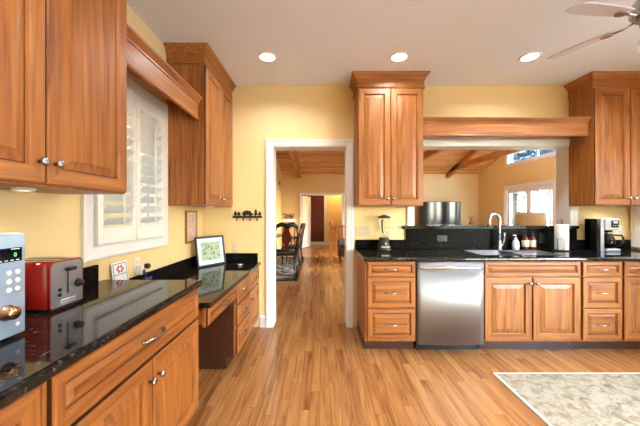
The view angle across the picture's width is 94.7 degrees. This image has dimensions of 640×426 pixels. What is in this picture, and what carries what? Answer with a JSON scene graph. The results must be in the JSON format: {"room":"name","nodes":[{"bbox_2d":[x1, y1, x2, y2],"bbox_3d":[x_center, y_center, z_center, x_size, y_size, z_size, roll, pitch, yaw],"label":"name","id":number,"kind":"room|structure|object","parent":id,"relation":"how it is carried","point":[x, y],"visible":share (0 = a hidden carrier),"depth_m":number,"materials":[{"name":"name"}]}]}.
{"room":"kitchen","nodes":[
{"label":"kitchen","id":0,"kind":"room"},
{"bbox_2d":[0,4,202,280],"bbox_3d":[-1.445,-0.077,0.350,0.150,2.820,6.200,0,0,0],"label":"wall","id":1,"kind":"structure","parent":0,"point":[50,223],"depth_m":1.62,"materials":[{"name":"yellow paint"}]},
{"bbox_2d":[0,0,126,193],"bbox_3d":[-1.172,-0.792,1.099,0.386,1.387,1.051,0,0,0],"label":"upper cabinet","id":2,"kind":"object","parent":1,"relation":"attached to","point":[63,63],"visible":1,"depth_m":1.18,"materials":[{"name":"brown wood"}]},
{"bbox_2d":[11,187,35,191],"bbox_3d":[-1.170,-0.092,1.165,0.072,0.012,0.072,0,0,0],"label":"puck light","id":3,"kind":"object","parent":2,"relation":"attached to","point":[12,188],"visible":1,"depth_m":1.14,"materials":[{"name":"white plastic"}]},
{"bbox_2d":[83,265,98,285],"bbox_3d":[-1.359,0.367,1.050,0.020,0.104,1.500,0,0,0],"label":"backsplash","id":4,"kind":"structure","parent":1,"relation":"attached to","point":[90,273],"depth_m":1.74,"materials":[{"name":"black stone"}]},
{"bbox_2d":[80,76,167,262],"bbox_3d":[-1.432,-0.337,2.155,0.176,1.246,0.936,0,0,0],"label":"window","id":5,"kind":"structure","parent":1,"relation":"in","point":[89,252],"depth_m":2.13,"materials":[{"name":"white paint"}]},
{"bbox_2d":[94,88,135,244],"bbox_3d":[-1.346,-0.337,1.966,0.092,1.062,0.371,0,0,3],"label":"plantation shutter","id":6,"kind":"object","parent":5,"relation":"attached to","point":[102,235],"visible":0.52,"depth_m":2.03,"materials":[{"name":"white paint"}]},
{"bbox_2d":[136,95,163,238],"bbox_3d":[-1.346,-0.337,2.344,0.092,1.062,0.371,0,0,3],"label":"plantation shutter","id":7,"kind":"object","parent":5,"relation":"attached to","point":[151,117],"visible":0.97,"depth_m":2.33,"materials":[{"name":"white paint"}]},
{"bbox_2d":[134,257,139,273],"bbox_3d":[-1.365,0.388,2.200,0.009,0.116,0.070,0,0,0],"label":"wall outlet","id":8,"kind":"object","parent":1,"relation":"attached to","point":[137,259],"visible":0.73,"depth_m":2.19,"materials":[{"name":"beige plastic"}]},
{"bbox_2d":[136,263,150,274],"bbox_3d":[-1.319,0.418,2.204,0.082,0.080,0.068,0,0,0],"label":"charger","id":9,"kind":"object","parent":8,"relation":"attached to","point":[140,269],"visible":0.9,"depth_m":2.18,"materials":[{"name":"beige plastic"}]},
{"bbox_2d":[129,256,196,279],"bbox_3d":[-1.359,0.519,2.655,0.020,0.102,1.586,0,0,0],"label":"backsplash","id":10,"kind":"structure","parent":1,"relation":"attached to","point":[161,273],"depth_m":2.64,"materials":[{"name":"black stone"}]},
{"bbox_2d":[127,24,201,119],"bbox_3d":[-1.202,-0.930,2.099,0.312,0.196,1.056,0,0,0],"label":"window valance","id":11,"kind":"object","parent":1,"relation":"attached to","point":[143,61],"visible":0.66,"depth_m":1.98,"materials":[{"name":"brown wood"}]},
{"bbox_2d":[185,211,196,243],"bbox_3d":[-1.358,0.143,3.118,0.022,0.335,0.255,0,0,0],"label":"framed picture","id":12,"kind":"object","parent":1,"relation":"attached to","point":[190,216],"visible":0.87,"depth_m":3.10,"materials":[{"name":"brown wood"}]},
{"bbox_2d":[188,214,194,239],"bbox_3d":[-1.361,0.143,3.118,0.001,0.271,0.191,0,0,0],"label":"print","id":13,"kind":"object","parent":12,"relation":"attached to","point":[191,217],"depth_m":3.12},
{"bbox_2d":[164,43,235,206],"bbox_3d":[-1.172,-0.776,3.009,0.386,1.419,0.873,0,0,0],"label":"upper cabinet","id":14,"kind":"object","parent":1,"relation":"attached to","point":[200,151],"visible":0.99,"depth_m":2.63,"materials":[{"name":"brown wood"}]},
{"bbox_2d":[276,157,281,248],"bbox_3d":[-2.760,-0.317,10.360,2.680,3.300,1.520,0,0,0],"label":"wall","id":15,"kind":"structure","parent":0,"point":[278,171],"depth_m":10.09,"materials":[{"name":"yellow paint"}]},
{"bbox_2d":[302,195,323,241],"bbox_3d":[-0.415,0.083,12.350,1.170,2.500,0.100,0,0,0],"label":"wall","id":16,"kind":"structure","parent":0,"point":[317,202],"depth_m":12.30,"materials":[{"name":"red paint"}]},
{"bbox_2d":[311,242,336,244],"bbox_3d":[0.450,1.266,12.292,2.900,0.135,0.016,0,0,0],"label":"baseboard","id":17,"kind":"structure","parent":16,"relation":"attached to","point":[312,243],"depth_m":12.28,"materials":[{"name":"white paint"}]},
{"bbox_2d":[326,195,341,241],"bbox_3d":[0.450,0.083,11.760,3.100,2.500,1.280,0,0,0],"label":"wall","id":18,"kind":"structure","parent":0,"point":[333,202],"depth_m":12.30,"materials":[{"name":"paint"}]},
{"bbox_2d":[306,195,325,244],"bbox_3d":[-0.165,0.258,12.285,0.870,2.150,0.030,0,0,0],"label":"trim","id":19,"kind":"structure","parent":18,"relation":"attached to","point":[306,195],"depth_m":12.27,"materials":[{"name":"white paint"}]},
{"bbox_2d":[103,86,629,326],"bbox_3d":[1.000,-0.167,3.550,10.200,3.000,0.200,0,0,0],"label":"wall","id":20,"kind":"structure","parent":0,"point":[260,113],"depth_m":3.45,"materials":[{"name":"yellow paint"}]},
{"bbox_2d":[233,243,238,252],"bbox_3d":[-0.985,0.408,3.445,0.070,0.116,0.009,0,0,0],"label":"wall outlet","id":21,"kind":"object","parent":20,"relation":"attached to","point":[235,245],"visible":1,"depth_m":3.44,"materials":[{"name":"beige plastic"}]},
{"bbox_2d":[225,253,257,261],"bbox_3d":[-1.036,0.519,3.438,0.623,0.102,0.020,0,0,0],"label":"backsplash","id":22,"kind":"structure","parent":20,"relation":"attached to","point":[230,257],"depth_m":3.43,"materials":[{"name":"black stone"}]},
{"bbox_2d":[233,209,261,220],"bbox_3d":[-0.848,0.022,3.428,0.343,0.148,0.042,0,0,0],"label":"hook rack","id":23,"kind":"object","parent":20,"relation":"attached to","point":[246,212],"visible":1,"depth_m":3.44,"materials":[{"name":"black metal"}]},
{"bbox_2d":[260,315,265,327],"bbox_3d":[-0.667,1.266,3.442,0.066,0.135,0.016,0,0,0],"label":"baseboard","id":24,"kind":"structure","parent":20,"relation":"attached to","point":[262,317],"depth_m":3.43,"materials":[{"name":"white paint"}]},
{"bbox_2d":[266,139,353,327],"bbox_3d":[-0.120,0.236,3.550,1.026,2.193,0.252,0,0,0],"label":"trim","id":25,"kind":"structure","parent":20,"relation":"attached to","point":[272,145],"depth_m":3.43,"materials":[{"name":"white paint"}]},
{"bbox_2d":[356,225,368,234],"bbox_3d":[0.497,0.203,3.445,0.162,0.116,0.009,0,0,0],"label":"wall outlet","id":26,"kind":"object","parent":20,"relation":"attached to","point":[360,229],"visible":1,"depth_m":3.44,"materials":[{"name":"beige plastic"}]},
{"bbox_2d":[355,240,405,248],"bbox_3d":[0.706,0.365,3.438,0.588,0.108,0.022,0,0,0],"label":"backsplash","id":27,"kind":"structure","parent":20,"relation":"attached to","point":[359,244],"depth_m":3.43,"materials":[{"name":"black stone"}]},
{"bbox_2d":[349,71,430,206],"bbox_3d":[0.748,-0.780,3.264,0.818,1.411,0.363,0,0,0],"label":"upper cabinet","id":28,"kind":"object","parent":20,"relation":"attached to","point":[388,105],"visible":1,"depth_m":3.12,"materials":[{"name":"brown wood"}]},
{"bbox_2d":[386,225,399,234],"bbox_3d":[0.850,0.203,3.442,0.162,0.116,0.014,0,0,0],"label":"light switch","id":29,"kind":"object","parent":20,"relation":"attached to","point":[390,229],"visible":0.92,"depth_m":3.44,"materials":[{"name":"beige plastic"}]},
{"bbox_2d":[402,225,579,228],"bbox_3d":[1.968,0.165,3.565,2.030,0.036,0.360,0,0,0],"label":"bar ledge","id":30,"kind":"object","parent":20,"relation":"attached to","point":[414,226],"visible":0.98,"depth_m":3.39,"materials":[{"name":"black stone"}]},
{"bbox_2d":[406,229,576,248],"bbox_3d":[1.992,0.301,3.435,1.980,0.236,0.028,0,0,0],"label":"backsplash","id":31,"kind":"structure","parent":20,"relation":"attached to","point":[415,238],"depth_m":3.42,"materials":[{"name":"black stone"}]},
{"bbox_2d":[437,235,446,240],"bbox_3d":[1.415,0.293,3.415,0.116,0.070,0.009,0,0,0],"label":"wall outlet","id":32,"kind":"object","parent":31,"relation":"attached to","point":[439,237],"visible":1,"depth_m":3.41,"materials":[{"name":"black plastic"}]},
{"bbox_2d":[539,233,544,242],"bbox_3d":[2.575,0.293,3.415,0.070,0.116,0.009,0,0,0],"label":"wall outlet","id":33,"kind":"object","parent":31,"relation":"attached to","point":[541,235],"visible":1,"depth_m":3.41,"materials":[{"name":"black plastic"}]},
{"bbox_2d":[407,138,578,225],"bbox_3d":[2.010,-0.360,3.537,1.996,1.014,0.226,0,0,0],"label":"trim","id":34,"kind":"structure","parent":20,"relation":"attached to","point":[569,214],"depth_m":3.46,"materials":[{"name":"white paint"}]},
{"bbox_2d":[423,117,591,136],"bbox_3d":[2.002,-0.928,3.294,1.795,0.196,0.292,0,0,0],"label":"window valance","id":35,"kind":"object","parent":20,"relation":"attached to","point":[432,126],"visible":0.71,"depth_m":3.19,"materials":[{"name":"brown wood"}]},
{"bbox_2d":[564,71,639,205],"bbox_3d":[3.232,-0.782,3.264,0.770,1.407,0.363,0,0,0],"label":"upper cabinet","id":36,"kind":"object","parent":20,"relation":"attached to","point":[604,165],"visible":1,"depth_m":3.13,"materials":[{"name":"brown wood"}]},
{"bbox_2d":[577,240,630,248],"bbox_3d":[3.300,0.365,3.438,0.633,0.108,0.022,0,0,0],"label":"backsplash","id":37,"kind":"structure","parent":20,"relation":"attached to","point":[580,243],"depth_m":3.43,"materials":[{"name":"black stone"}]},
{"bbox_2d":[616,225,622,234],"bbox_3d":[3.500,0.198,3.445,0.070,0.116,0.009,0,0,0],"label":"wall outlet","id":38,"kind":"object","parent":20,"relation":"attached to","point":[620,231],"visible":0.73,"depth_m":3.44,"materials":[{"name":"beige plastic"}]},
{"bbox_2d":[282,174,477,243],"bbox_3d":[2.340,-0.117,11.060,7.520,2.900,0.120,0,0,0],"label":"wall","id":39,"kind":"structure","parent":0,"point":[463,188],"depth_m":11.00,"materials":[{"name":"yellow paint"}]},
{"bbox_2d":[302,196,311,247],"bbox_3d":[-0.503,0.336,11.510,0.101,1.970,0.800,0,0,21],"label":"door","id":40,"kind":"structure","parent":39,"relation":"in","point":[306,201],"depth_m":11.48,"materials":[{"name":"white paint"}]},
{"bbox_2d":[300,193,343,238],"bbox_3d":[0.075,0.289,11.047,1.666,2.088,0.146,0,0,0],"label":"trim","id":41,"kind":"structure","parent":39,"relation":"attached to","point":[301,194],"depth_m":10.98,"materials":[{"name":"white paint"}]},
{"bbox_2d":[127,0,639,85],"bbox_3d":[1.125,-1.537,0.350,5.290,0.100,6.200,0,0,0],"label":"ceiling","id":42,"kind":"structure","parent":0,"point":[314,42],"depth_m":2.48,"materials":[{"name":"white paint"}]},
{"bbox_2d":[257,52,277,61],"bbox_3d":[-0.500,-1.482,2.810,0.190,0.008,0.190,0,0,0],"label":"recessed light","id":43,"kind":"object","parent":42,"relation":"in","point":[263,56],"visible":1,"depth_m":2.80,"materials":[{"name":"white plastic"}]},
{"bbox_2d":[389,52,409,61],"bbox_3d":[0.755,-1.482,2.810,0.190,0.008,0.190,0,0,0],"label":"recessed light","id":44,"kind":"object","parent":42,"relation":"in","point":[398,56],"visible":1,"depth_m":2.80,"materials":[{"name":"white plastic"}]},
{"bbox_2d":[518,52,541,61],"bbox_3d":[2.000,-1.482,2.810,0.190,0.008,0.190,0,0,0],"label":"recessed light","id":45,"kind":"object","parent":42,"relation":"in","point":[531,56],"visible":1,"depth_m":2.80,"materials":[{"name":"white plastic"}]},
{"bbox_2d":[547,0,639,58],"bbox_3d":[1.945,-1.294,1.724,1.042,0.386,1.053,0,0,0],"label":"ceiling fan","id":46,"kind":"object","parent":42,"relation":"hanging from","point":[586,8],"visible":1,"depth_m":1.73,"materials":[{"name":"silver metal"}]},
{"bbox_2d":[276,150,499,173],"bbox_3d":[1.000,-1.982,9.170,10.200,1.050,3.691,0,0,0],"label":"ceiling","id":47,"kind":"structure","parent":0,"point":[310,162],"depth_m":10.04,"materials":[{"name":"brown wood"}]},
{"bbox_2d":[285,151,300,177],"bbox_3d":[-0.780,-1.866,7.325,0.120,1.127,7.310,0,0,0],"label":"ceiling beam","id":48,"kind":"structure","parent":47,"relation":"attached to","point":[292,155],"depth_m":9.04,"materials":[{"name":"brown wood"}]},
{"bbox_2d":[423,150,443,160],"bbox_3d":[2.900,-1.866,7.325,0.120,1.127,7.310,0,0,0],"label":"ceiling beam","id":49,"kind":"structure","parent":47,"relation":"attached to","point":[429,153],"depth_m":7.65,"materials":[{"name":"brown wood"}]},
{"bbox_2d":[446,150,520,177],"bbox_3d":[4.740,-1.866,7.325,0.120,1.127,7.310,0,0,0],"label":"ceiling beam","id":50,"kind":"structure","parent":47,"relation":"attached to","point":[465,162],"depth_m":8.99,"materials":[{"name":"brown wood"}]},
{"bbox_2d":[186,245,639,425],"bbox_3d":[1.000,1.383,5.200,10.200,0.100,16.000,0,0,0],"label":"floor","id":51,"kind":"structure","parent":0,"point":[309,368],"depth_m":2.44,"materials":[{"name":"brown wood"}]},
{"bbox_2d":[0,385,40,425],"bbox_3d":[-1.046,0.895,0.591,0.645,0.875,0.462,0,0,0],"label":"base cabinet","id":52,"kind":"object","parent":51,"relation":"on","point":[26,410],"visible":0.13,"depth_m":0.76,"materials":[{"name":"brown wood"}]},
{"bbox_2d":[41,288,197,425],"bbox_3d":[-1.044,0.895,1.341,0.648,0.875,1.034,0,0,0],"label":"base cabinet","id":53,"kind":"object","parent":51,"relation":"on","point":[147,375],"visible":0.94,"depth_m":1.24,"materials":[{"name":"brown wood"}]},
{"bbox_2d":[0,280,202,408],"bbox_3d":[-1.052,0.438,1.080,0.634,0.038,1.560,0,0,0],"label":"countertop","id":54,"kind":"structure","parent":53,"relation":"on","point":[51,343],"depth_m":1.09,"materials":[{"name":"black stone"}]},
{"bbox_2d":[0,232,24,340],"bbox_3d":[-1.165,0.243,0.776,0.366,0.352,0.492,0,0,0],"label":"microwave oven","id":55,"kind":"object","parent":54,"relation":"on","point":[12,244],"visible":1,"depth_m":0.97,"materials":[{"name":"silver metal"}]},
{"bbox_2d":[25,257,84,312],"bbox_3d":[-1.220,0.312,1.311,0.246,0.214,0.174,0,0,0],"label":"toaster","id":56,"kind":"object","parent":54,"relation":"on","point":[52,284],"visible":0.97,"depth_m":1.25,"materials":[{"name":"red metal"}]},
{"bbox_2d":[111,260,128,279],"bbox_3d":[-1.334,0.449,1.980,0.038,0.243,0.150,0,0,0],"label":"greeting card","id":57,"kind":"object","parent":54,"relation":"on","point":[119,270],"visible":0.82,"depth_m":1.98,"materials":[{"name":"white paper"}]},
{"bbox_2d":[198,275,248,368],"bbox_3d":[-1.019,0.969,2.740,0.698,0.728,0.443,0,0,0],"label":"pedestal","id":58,"kind":"object","parent":51,"relation":"on","point":[220,341],"visible":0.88,"depth_m":2.52,"materials":[{"name":"brown wood"}]},
{"bbox_2d":[248,267,258,332],"bbox_3d":[-1.019,0.969,3.204,0.698,0.728,0.480,0,0,0],"label":"base cabinet","id":59,"kind":"object","parent":51,"relation":"on","point":[253,292],"visible":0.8,"depth_m":3.15,"materials":[{"name":"brown wood"}]},
{"bbox_2d":[162,262,260,307],"bbox_3d":[-1.028,0.587,2.655,0.681,0.034,1.586,0,0,0],"label":"countertop","id":60,"kind":"structure","parent":59,"relation":"on","point":[218,280],"depth_m":2.61,"materials":[{"name":"black stone"}]},
{"bbox_2d":[194,235,225,267],"bbox_3d":[-1.187,0.411,3.213,0.071,0.317,0.365,0,0,32],"label":"framed print","id":61,"kind":"object","parent":60,"relation":"on","point":[210,250],"visible":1,"depth_m":3.20,"materials":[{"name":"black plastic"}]},
{"bbox_2d":[197,286,236,327],"bbox_3d":[-0.923,0.665,2.190,0.506,0.120,0.656,0,0,0],"label":"drawer","id":62,"kind":"object","parent":60,"relation":"attached to","point":[206,316],"visible":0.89,"depth_m":1.99,"materials":[{"name":"brown wood"}]},
{"bbox_2d":[281,222,295,245],"bbox_3d":[-1.100,0.823,10.350,0.480,1.020,0.320,0,0,0],"label":"plant stand","id":63,"kind":"object","parent":51,"relation":"on","point":[294,240],"visible":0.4,"depth_m":10.20,"materials":[{"name":"brown wood"}]},
{"bbox_2d":[282,213,294,221],"bbox_3d":[-1.100,0.156,10.346,0.440,0.313,0.229,0,0,0],"label":"flower planter","id":64,"kind":"object","parent":63,"relation":"on","point":[289,216],"visible":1,"depth_m":10.24,"materials":[{"name":"white ceramic"}]},
{"bbox_2d":[276,257,304,280],"bbox_3d":[-1.675,1.327,7.350,2.450,0.012,3.100,0,0,0],"label":"dining rug","id":65,"kind":"object","parent":51,"relation":"on","point":[285,272],"visible":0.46,"depth_m":6.90,"materials":[{"name":"grey fabric"}]},
{"bbox_2d":[276,222,298,276],"bbox_3d":[-0.755,0.754,6.345,0.559,1.125,0.617,0,0,-15],"label":"dining chair","id":66,"kind":"object","parent":65,"relation":"on","point":[286,236],"visible":0.66,"depth_m":6.15,"materials":[{"name":"black paint"}]},
{"bbox_2d":[281,223,305,265],"bbox_3d":[-0.667,0.786,7.613,0.572,1.062,0.616,0,0,8],"label":"dining chair","id":67,"kind":"object","parent":65,"relation":"on","point":[303,225],"visible":0.78,"depth_m":7.50,"materials":[{"name":"black paint"}]},
{"bbox_2d":[329,222,344,251],"bbox_3d":[0.720,0.808,10.287,0.800,1.050,0.572,0,0,0],"label":"stair railing","id":68,"kind":"object","parent":51,"relation":"on","point":[330,223],"visible":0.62,"depth_m":10.02,"materials":[{"name":"brown wood"}]},
{"bbox_2d":[337,239,344,261],"bbox_3d":[1.029,0.833,8.005,0.820,1.000,0.840,0,0,-30],"label":"armchair","id":69,"kind":"object","parent":51,"relation":"on","point":[340,242],"visible":0.2,"depth_m":8.07,"materials":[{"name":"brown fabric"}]},
{"bbox_2d":[357,255,415,348],"bbox_3d":[0.672,0.895,3.106,0.484,0.875,0.684,0,0,0],"label":"base cabinet","id":70,"kind":"object","parent":51,"relation":"on","point":[386,290],"visible":0.97,"depth_m":2.80,"materials":[{"name":"brown wood"}]},
{"bbox_2d":[416,261,483,349],"bbox_3d":[1.238,0.896,3.076,0.632,0.874,0.703,0,0,0],"label":"dishwasher","id":71,"kind":"object","parent":51,"relation":"on","point":[449,294],"visible":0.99,"depth_m":2.78,"materials":[{"name":"silver metal"}]},
{"bbox_2d":[478,261,579,348],"bbox_3d":[2.022,0.895,3.107,0.925,0.875,0.681,0,0,0],"label":"base cabinet","id":72,"kind":"object","parent":51,"relation":"on","point":[528,304],"visible":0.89,"depth_m":2.80,"materials":[{"name":"brown wood"}]},
{"bbox_2d":[355,249,639,260],"bbox_3d":[2.014,0.438,3.114,3.205,0.038,0.668,0,0,0],"label":"countertop","id":73,"kind":"structure","parent":72,"relation":"on","point":[364,254],"depth_m":2.91,"materials":[{"name":"black stone"}]},
{"bbox_2d":[376,215,391,250],"bbox_3d":[0.716,0.220,3.314,0.164,0.399,0.196,0,0,0],"label":"blender","id":74,"kind":"object","parent":73,"relation":"on","point":[383,243],"visible":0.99,"depth_m":3.25,"materials":[{"name":"black plastic"}]},
{"bbox_2d":[378,219,389,236],"bbox_3d":[0.716,0.164,3.324,0.128,0.210,0.176,0,0,0],"label":"jar","id":75,"kind":"object","parent":74,"relation":"on","point":[382,219],"depth_m":3.35,"materials":[{"name":"clear glass"}]},
{"bbox_2d":[487,212,505,249],"bbox_3d":[1.985,0.206,3.338,0.215,0.426,0.063,0,0,-6],"label":"kitchen faucet","id":76,"kind":"object","parent":73,"relation":"on","point":[499,244],"visible":0.99,"depth_m":3.33,"materials":[{"name":"silver metal"}]},
{"bbox_2d":[464,250,562,254],"bbox_3d":[2.015,0.512,3.120,0.838,0.194,0.388,0,0,0],"label":"sink","id":77,"kind":"object","parent":73,"relation":"in","point":[479,252],"visible":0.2,"depth_m":3.29,"materials":[{"name":"silver metal"}]},
{"bbox_2d":[512,235,518,249],"bbox_3d":[2.231,0.333,3.364,0.074,0.172,0.074,0,0,0],"label":"soap dispenser","id":78,"kind":"object","parent":73,"relation":"on","point":[515,243],"visible":1,"depth_m":3.34,"materials":[{"name":"white plastic"}]},
{"bbox_2d":[522,231,528,249],"bbox_3d":[2.344,0.312,3.370,0.073,0.214,0.070,0,0,0],"label":"soap bottle","id":79,"kind":"object","parent":73,"relation":"on","point":[525,240],"visible":1,"depth_m":3.35,"materials":[{"name":"brown plastic"}]},
{"bbox_2d":[529,231,535,249],"bbox_3d":[2.427,0.312,3.369,0.073,0.214,0.070,0,0,-20],"label":"soap bottle","id":80,"kind":"object","parent":73,"relation":"on","point":[532,239],"visible":0.92,"depth_m":3.35,"materials":[{"name":"brown plastic"}]},
{"bbox_2d":[553,218,570,251],"bbox_3d":[2.678,0.237,3.270,0.156,0.363,0.156,0,0,0],"label":"paper towel holder","id":81,"kind":"object","parent":73,"relation":"on","point":[564,250],"visible":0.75,"depth_m":3.22,"materials":[{"name":"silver metal"}]},
{"bbox_2d":[554,224,568,249],"bbox_3d":[2.678,0.265,3.270,0.128,0.280,0.128,0,0,0],"label":"paper towel roll","id":82,"kind":"object","parent":81,"relation":"on","point":[561,231],"visible":0.98,"depth_m":3.22,"materials":[{"name":"white paper"}]},
{"bbox_2d":[585,219,624,251],"bbox_3d":[3.165,0.240,3.285,0.237,0.357,0.230,0,0,0],"label":"coffee maker","id":83,"kind":"object","parent":73,"relation":"on","point":[597,231],"visible":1,"depth_m":3.23,"materials":[{"name":"black plastic"}]},
{"bbox_2d":[492,373,639,425],"bbox_3d":[2.430,1.328,1.250,2.000,0.010,2.400,0,0,0],"label":"area rug","id":84,"kind":"object","parent":51,"relation":"on","point":[558,399],"visible":1,"depth_m":2.14,"materials":[{"name":"beige fabric"}]},
{"bbox_2d":[573,261,621,348],"bbox_3d":[2.684,0.895,3.106,0.395,0.875,0.684,0,0,0],"label":"base cabinet","id":85,"kind":"object","parent":51,"relation":"on","point":[600,281],"visible":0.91,"depth_m":2.80,"materials":[{"name":"brown wood"}]},
{"bbox_2d":[614,261,639,348],"bbox_3d":[3.251,0.895,3.106,0.733,0.875,0.684,0,0,0],"label":"base cabinet","id":86,"kind":"object","parent":51,"relation":"on","point":[630,308],"visible":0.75,"depth_m":2.80,"materials":[{"name":"brown wood"}]},
{"bbox_3d":[3.280,0.953,4.600,1.100,0.760,0.400,0,0,0],"label":"console table","id":87,"kind":"object","parent":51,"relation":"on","visible":0},
{"bbox_2d":[514,210,546,224],"bbox_3d":[3.280,0.262,4.600,0.424,0.622,0.424,0,0,0],"label":"table lamp","id":88,"kind":"object","parent":87,"relation":"on","point":[521,218],"visible":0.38,"depth_m":4.44,"materials":[{"name":"beige fabric"}]},
{"bbox_3d":[4.600,0.893,10.688,2.500,0.880,0.563,0,0,0],"label":"tv console","id":89,"kind":"object","parent":51,"relation":"on","visible":0},
{"bbox_2d":[419,202,460,224],"bbox_3d":[4.340,0.023,10.670,1.480,0.860,0.220,0,0,0],"label":"television","id":90,"kind":"object","parent":89,"relation":"on","point":[430,213],"visible":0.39,"depth_m":10.64,"materials":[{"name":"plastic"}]},
{"bbox_2d":[478,156,555,224],"bbox_3d":[5.975,-0.568,7.325,0.150,3.802,7.350,0,0,0],"label":"wall","id":91,"kind":"structure","parent":0,"point":[492,180],"depth_m":9.59,"materials":[{"name":"paint"}]},
{"bbox_2d":[504,179,555,224],"bbox_3d":[5.962,0.239,8.390,0.176,2.188,2.116,0,0,0],"label":"door","id":92,"kind":"structure","parent":91,"relation":"in","point":[527,188],"depth_m":8.31,"materials":[{"name":"white paint"}]},
{"bbox_2d":[505,150,555,167],"bbox_3d":[5.962,-1.707,8.130,0.176,0.536,2.476,0,0,0],"label":"window","id":93,"kind":"structure","parent":91,"relation":"in","point":[509,162],"depth_m":8.59,"materials":[{"name":"white paint"}]},
{"bbox_2d":[630,206,639,249],"bbox_3d":[3.695,-0.077,0.350,0.150,2.820,6.200,0,0,0],"label":"wall","id":94,"kind":"structure","parent":0,"point":[630,206],"depth_m":3.44,"materials":[{"name":"yellow paint"}]},
{"bbox_2d":[631,206,639,247],"bbox_3d":[3.682,-0.221,2.647,0.176,1.239,1.541,0,0,0],"label":"window","id":95,"kind":"structure","parent":94,"relation":"in","point":[635,210],"depth_m":3.37,"materials":[{"name":"white paint"}]},
{"label":"outside","id":96,"kind":"structure","parent":0,"visible":0},
{"bbox_3d":[0.000,1.593,10.000,120.000,0.280,140.000,0,0,0],"label":"ground","id":97,"kind":"structure","parent":96,"visible":0},
{"bbox_2d":[511,150,538,224],"bbox_3d":[13.407,-2.962,20.334,4.987,8.836,5.084,0,0,5],"label":"leafy tree","id":98,"kind":"object","parent":97,"relation":"on","point":[514,197],"visible":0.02,"depth_m":20.17,"materials":[{"name":"green plant"}]},
{"bbox_2d":[513,150,555,202],"bbox_3d":[12.625,-2.557,15.188,4.833,8.026,4.984,0,0,0],"label":"leafy tree","id":99,"kind":"object","parent":97,"relation":"on","point":[527,153],"visible":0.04,"depth_m":15.47,"materials":[{"name":"green plant"}]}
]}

